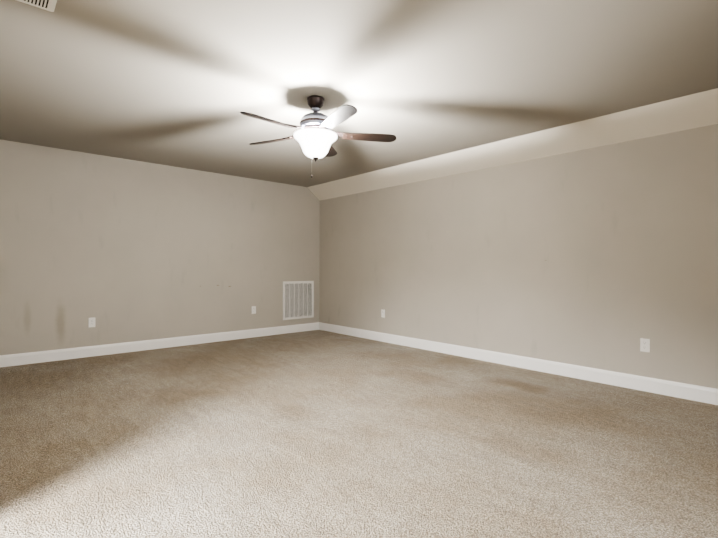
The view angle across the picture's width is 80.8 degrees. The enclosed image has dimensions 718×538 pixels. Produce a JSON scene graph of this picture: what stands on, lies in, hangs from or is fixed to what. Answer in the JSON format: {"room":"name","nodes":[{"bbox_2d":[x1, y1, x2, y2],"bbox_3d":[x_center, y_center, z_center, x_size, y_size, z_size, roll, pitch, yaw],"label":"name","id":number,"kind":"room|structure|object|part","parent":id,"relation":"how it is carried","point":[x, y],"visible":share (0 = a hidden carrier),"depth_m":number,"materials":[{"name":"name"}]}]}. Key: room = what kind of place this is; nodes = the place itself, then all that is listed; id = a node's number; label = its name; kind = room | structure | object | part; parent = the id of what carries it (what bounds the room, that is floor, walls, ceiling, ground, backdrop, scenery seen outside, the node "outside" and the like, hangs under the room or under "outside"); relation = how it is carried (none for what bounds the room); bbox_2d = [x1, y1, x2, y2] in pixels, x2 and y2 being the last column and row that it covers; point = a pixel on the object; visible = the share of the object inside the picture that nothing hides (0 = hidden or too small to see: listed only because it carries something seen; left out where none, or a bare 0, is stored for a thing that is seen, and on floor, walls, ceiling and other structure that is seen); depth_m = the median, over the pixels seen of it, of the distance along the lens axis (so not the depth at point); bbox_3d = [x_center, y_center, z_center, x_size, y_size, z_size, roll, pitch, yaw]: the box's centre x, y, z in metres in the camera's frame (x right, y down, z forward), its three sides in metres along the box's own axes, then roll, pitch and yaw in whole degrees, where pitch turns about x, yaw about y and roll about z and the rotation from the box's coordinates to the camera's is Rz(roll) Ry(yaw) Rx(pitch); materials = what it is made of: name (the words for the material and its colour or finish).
{"room":"empty carpeted room","nodes":[
{"label":"empty carpeted room","id":0,"kind":"room"},
{"bbox_2d":[0,140,319,354],"bbox_3d":[-2.509,-0.165,5.691,4.800,2.408,0.120,0,0,-42],"label":"wall","id":1,"kind":"structure","parent":0,"point":[121,250],"depth_m":5.35,"materials":[{"name":"paint"}]},
{"bbox_2d":[89,317,94,326],"bbox_3d":[-3.173,0.635,5.018,0.070,0.115,0.008,0,0,-42],"label":"electrical outlet","id":2,"kind":"object","parent":1,"relation":"attached to","point":[92,322],"visible":1,"depth_m":5.02,"materials":[{"name":"white plastic"}]},
{"bbox_2d":[0,322,318,366],"bbox_3d":[-2.468,0.977,5.647,4.800,0.125,0.014,0,0,-42],"label":"baseboard","id":3,"kind":"structure","parent":1,"relation":"attached to","point":[50,355],"depth_m":5.36,"materials":[{"name":"white paint"}]},
{"bbox_2d":[252,306,255,313],"bbox_3d":[-1.601,0.624,6.422,0.070,0.115,0.008,0,0,-42],"label":"electrical outlet","id":4,"kind":"object","parent":1,"relation":"attached to","point":[253,309],"visible":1,"depth_m":6.42,"materials":[{"name":"white plastic"}]},
{"bbox_2d":[283,281,313,319],"bbox_3d":[-0.992,0.511,6.960,0.600,0.620,0.016,0,0,-42],"label":"air vent","id":5,"kind":"object","parent":1,"relation":"in","point":[298,299],"visible":1,"depth_m":6.95,"materials":[{"name":"white metal"}]},
{"bbox_2d":[0,330,717,537],"bbox_3d":[-0.342,1.108,3.266,5.040,0.100,6.640,0,0,-42],"label":"floor","id":6,"kind":"structure","parent":0,"point":[316,434],"depth_m":2.50,"materials":[{"name":"carpet"}]},
{"bbox_2d":[0,0,717,186],"bbox_3d":[-0.473,-1.410,3.129,4.662,0.120,6.640,0,0,-42],"label":"ceiling","id":7,"kind":"structure","parent":0,"point":[180,83],"depth_m":2.90,"materials":[{"name":"paint"}]},
{"bbox_2d":[17,0,56,11],"bbox_3d":[-1.627,-1.337,1.965,0.370,0.024,0.320,0,0,-42],"label":"ceiling vent","id":8,"kind":"object","parent":7,"relation":"in","point":[48,5],"visible":0.98,"depth_m":2.13,"materials":[{"name":"white metal"}]},
{"bbox_2d":[240,95,395,177],"bbox_3d":[-0.370,-1.037,3.314,1.226,0.627,1.257,0,0,-42],"label":"fan","id":9,"kind":"object","parent":7,"relation":"hanging from","point":[315,137],"visible":1,"depth_m":3.27,"materials":[{"name":"white glass"}]},
{"bbox_3d":[-0.345,-0.975,3.354,0.348,0.185,0.348,0,0,-42],"label":"bowl glass","id":10,"kind":"part","parent":9,"relation":"part of","materials":[{"name":"white glass"}]},
{"bbox_2d":[307,88,717,199],"bbox_3d":[1.406,-1.313,4.808,0.378,0.316,6.640,0,0,-42],"label":"ceiling","id":11,"kind":"structure","parent":0,"point":[695,110],"depth_m":4.15,"materials":[{"name":"paint"}]},
{"bbox_2d":[319,124,717,388],"bbox_3d":[1.497,-0.049,4.899,0.120,2.212,6.640,0,0,-42],"label":"wall","id":12,"kind":"structure","parent":0,"point":[605,257],"depth_m":4.27,"materials":[{"name":"paint"}]},
{"bbox_2d":[381,309,384,317],"bbox_3d":[0.346,0.642,6.093,0.008,0.115,0.070,0,0,-42],"label":"electrical outlet","id":13,"kind":"object","parent":12,"relation":"attached to","point":[382,313],"visible":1,"depth_m":6.09,"materials":[{"name":"white plastic"}]},
{"bbox_2d":[319,322,717,404],"bbox_3d":[1.444,0.994,4.860,0.014,0.125,6.400,0,0,-42],"label":"baseboard","id":14,"kind":"structure","parent":12,"relation":"attached to","point":[709,395],"depth_m":4.26,"materials":[{"name":"white paint"}]},
{"bbox_2d":[640,338,649,351],"bbox_3d":[2.496,0.666,3.685,0.008,0.115,0.070,0,0,-42],"label":"electrical outlet","id":15,"kind":"object","parent":12,"relation":"attached to","point":[644,345],"visible":1,"depth_m":3.68,"materials":[{"name":"white plastic"}]}
]}

